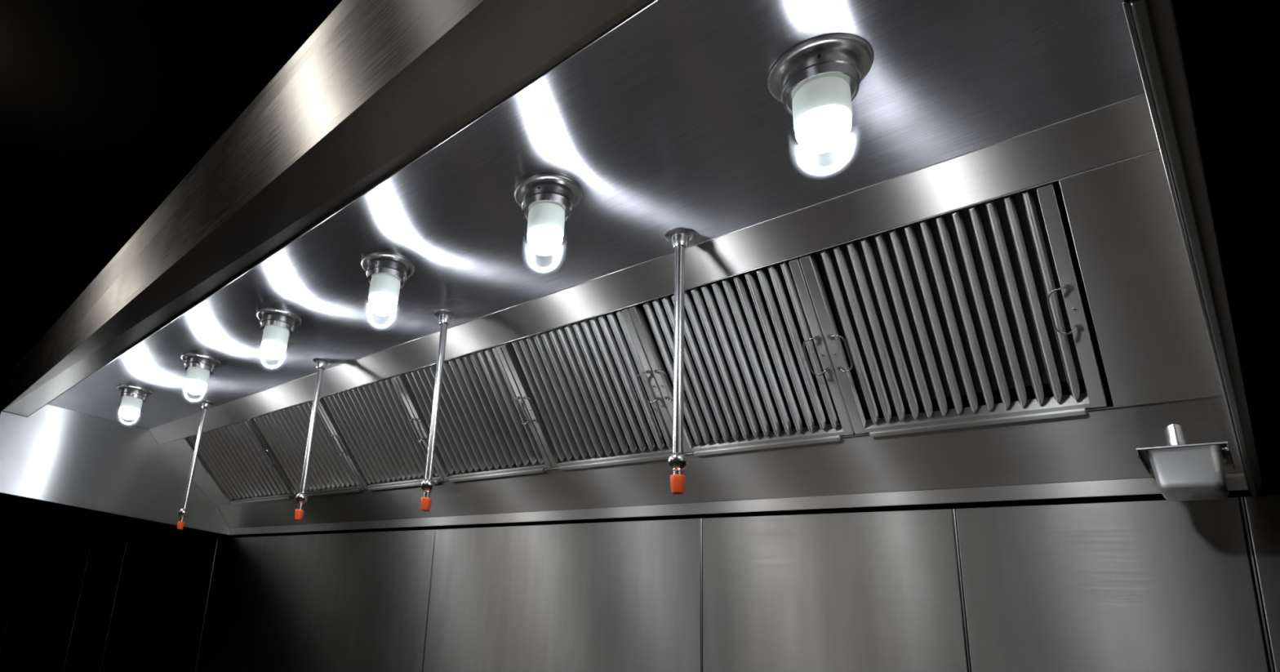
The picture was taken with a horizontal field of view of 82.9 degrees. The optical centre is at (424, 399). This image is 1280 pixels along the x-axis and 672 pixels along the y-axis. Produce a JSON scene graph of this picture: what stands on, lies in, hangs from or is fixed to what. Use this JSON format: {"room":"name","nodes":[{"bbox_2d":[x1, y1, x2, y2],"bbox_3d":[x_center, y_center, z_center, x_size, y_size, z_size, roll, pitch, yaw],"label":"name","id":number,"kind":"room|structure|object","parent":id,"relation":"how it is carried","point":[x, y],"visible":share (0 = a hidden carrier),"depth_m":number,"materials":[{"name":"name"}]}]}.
{"room":"commercial kitchen","nodes":[
{"label":"commercial kitchen","id":0,"kind":"room"},
{"bbox_2d":[0,492,21,568],"bbox_3d":[-8.762,1.961,8.686,6.100,2.760,0.100,20,-22,-36],"label":"wall","id":1,"kind":"structure","parent":0,"point":[9,504],"depth_m":10.62,"materials":[{"name":"black"}]},
{"bbox_2d":[0,125,1279,671],"bbox_3d":[-1.470,1.534,4.619,0.122,2.760,15.500,20,-22,-36],"label":"wall","id":2,"kind":"structure","parent":0,"point":[1149,582],"depth_m":1.96,"materials":[{"name":"metal"}]},
{"bbox_2d":[0,0,1263,534],"bbox_3d":[-0.424,-0.006,2.596,1.555,0.740,4.470,20,-22,-36],"label":"exhaust hood","id":3,"kind":"object","parent":2,"relation":"attached to","point":[411,130],"visible":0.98,"depth_m":1.39,"materials":[{"name":"metal"}]},
{"bbox_2d":[116,384,152,419],"bbox_3d":[-1.462,0.043,3.421,0.172,0.191,0.172,20,-22,-36],"label":"lamp","id":4,"kind":"object","parent":3,"relation":"attached to","point":[132,397],"visible":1,"depth_m":3.39,"materials":[{"name":"glass"}]},
{"bbox_2d":[177,400,213,529],"bbox_3d":[-1.152,0.323,3.427,0.075,0.645,0.075,20,-22,-36],"label":"pipe","id":5,"kind":"object","parent":3,"relation":"attached to","point":[206,405],"visible":1,"depth_m":3.42,"materials":[{"name":"metal"}]},
{"bbox_2d":[181,352,221,395],"bbox_3d":[-0.937,-0.073,2.828,0.162,0.191,0.162,20,-22,-36],"label":"lamp","id":6,"kind":"object","parent":3,"relation":"attached to","point":[198,366],"visible":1,"depth_m":2.80,"materials":[{"name":"glass"}]},
{"bbox_2d":[183,418,293,505],"bbox_3d":[-1.058,0.372,3.920,0.465,0.343,1.055,20,-22,-36],"label":"filter","id":7,"kind":"object","parent":3,"relation":"attached to","point":[233,455],"visible":0.86,"depth_m":3.89,"materials":[{"name":"metal"}]},
{"bbox_2d":[256,307,301,359],"bbox_3d":[-0.498,-0.185,2.284,0.150,0.191,0.150,20,-22,-36],"label":"lamp","id":8,"kind":"object","parent":3,"relation":"attached to","point":[277,325],"visible":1,"depth_m":2.26,"materials":[{"name":"glass"}]},
{"bbox_2d":[248,400,364,497],"bbox_3d":[-0.581,0.255,3.364,0.462,0.338,0.868,20,-22,-36],"label":"filter","id":9,"kind":"object","parent":3,"relation":"attached to","point":[283,433],"visible":0.88,"depth_m":3.34,"materials":[{"name":"metal"}]},
{"bbox_2d":[294,357,330,519],"bbox_3d":[-0.435,0.143,2.596,0.072,0.620,0.072,20,-22,-36],"label":"pipe","id":10,"kind":"object","parent":3,"relation":"attached to","point":[301,498],"visible":1,"depth_m":2.59,"materials":[{"name":"metal"}]},
{"bbox_2d":[318,374,444,490],"bbox_3d":[-0.186,0.158,2.904,0.460,0.334,0.753,20,-22,-36],"label":"filter","id":11,"kind":"object","parent":3,"relation":"attached to","point":[375,425],"visible":0.93,"depth_m":2.89,"materials":[{"name":"metal"}]},
{"bbox_2d":[360,251,414,315],"bbox_3d":[-0.109,-0.274,1.839,0.146,0.191,0.146,20,-22,-36],"label":"lamp","id":12,"kind":"object","parent":3,"relation":"attached to","point":[387,273],"visible":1,"depth_m":1.81,"materials":[{"name":"glass"}]},
{"bbox_2d":[421,310,456,511],"bbox_3d":[0.031,0.026,2.042,0.068,0.609,0.068,20,-22,-36],"label":"pipe","id":13,"kind":"object","parent":3,"relation":"attached to","point":[445,317],"visible":1,"depth_m":2.03,"materials":[{"name":"metal"}]},
{"bbox_2d":[396,344,551,482],"bbox_3d":[0.166,0.071,2.493,0.458,0.330,0.708,20,-22,-36],"label":"filter","id":14,"kind":"object","parent":3,"relation":"attached to","point":[466,437],"visible":0.9,"depth_m":2.46,"materials":[{"name":"metal"}]},
{"bbox_2d":[514,173,582,255],"bbox_3d":[0.254,-0.350,1.442,0.143,0.191,0.143,20,-22,-36],"label":"lamp","id":15,"kind":"object","parent":3,"relation":"attached to","point":[547,201],"visible":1,"depth_m":1.42,"materials":[{"name":"glass"}]},
{"bbox_2d":[501,306,684,470],"bbox_3d":[0.496,-0.010,2.108,0.456,0.326,0.592,20,-22,-36],"label":"filter","id":16,"kind":"object","parent":3,"relation":"attached to","point":[660,451],"visible":0.88,"depth_m":2.09,"materials":[{"name":"metal"}]},
{"bbox_2d":[664,226,695,494],"bbox_3d":[0.548,-0.092,1.473,0.065,0.594,0.065,20,-22,-36],"label":"pipe","id":17,"kind":"object","parent":3,"relation":"attached to","point":[679,237],"visible":1,"depth_m":1.46,"materials":[{"name":"metal"}]},
{"bbox_2d":[628,256,853,456],"bbox_3d":[0.793,-0.083,1.762,0.455,0.324,0.511,20,-22,-36],"label":"filter","id":18,"kind":"object","parent":3,"relation":"attached to","point":[792,274],"visible":0.92,"depth_m":1.73,"materials":[{"name":"metal"}]},
{"bbox_2d":[767,33,873,153],"bbox_3d":[0.608,-0.426,1.050,0.144,0.191,0.144,20,-22,-36],"label":"lamp","id":19,"kind":"object","parent":3,"relation":"attached to","point":[817,80],"visible":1,"depth_m":1.03,"materials":[{"name":"glass"}]},
{"bbox_2d":[799,182,1106,437],"bbox_3d":[1.070,-0.151,1.439,0.453,0.321,0.471,20,-22,-36],"label":"filter","id":20,"kind":"object","parent":3,"relation":"attached to","point":[1011,258],"visible":0.94,"depth_m":1.41,"materials":[{"name":"metal"}]},
{"bbox_2d":[1164,423,1190,445],"bbox_3d":[1.440,0.055,1.320,0.031,0.073,0.031,20,-22,-36],"label":"spout","id":21,"kind":"object","parent":3,"relation":"attached to","point":[1175,434],"visible":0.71,"depth_m":1.31,"materials":[{"name":"metal"}]},
{"bbox_2d":[1135,441,1235,501],"bbox_3d":[1.411,0.142,1.268,0.169,0.083,0.112,20,-22,-36],"label":"cup","id":22,"kind":"object","parent":3,"relation":"hanging from","point":[1187,472],"visible":1,"depth_m":1.23,"materials":[{"name":"metal"}]},
{"bbox_2d":[0,0,1279,444],"bbox_3d":[-3.597,-0.645,3.263,6.100,0.100,15.500,20,-22,-36],"label":"ceiling","id":23,"kind":"structure","parent":0,"point":[107,106],"depth_m":1.67,"materials":[{"name":"black"}]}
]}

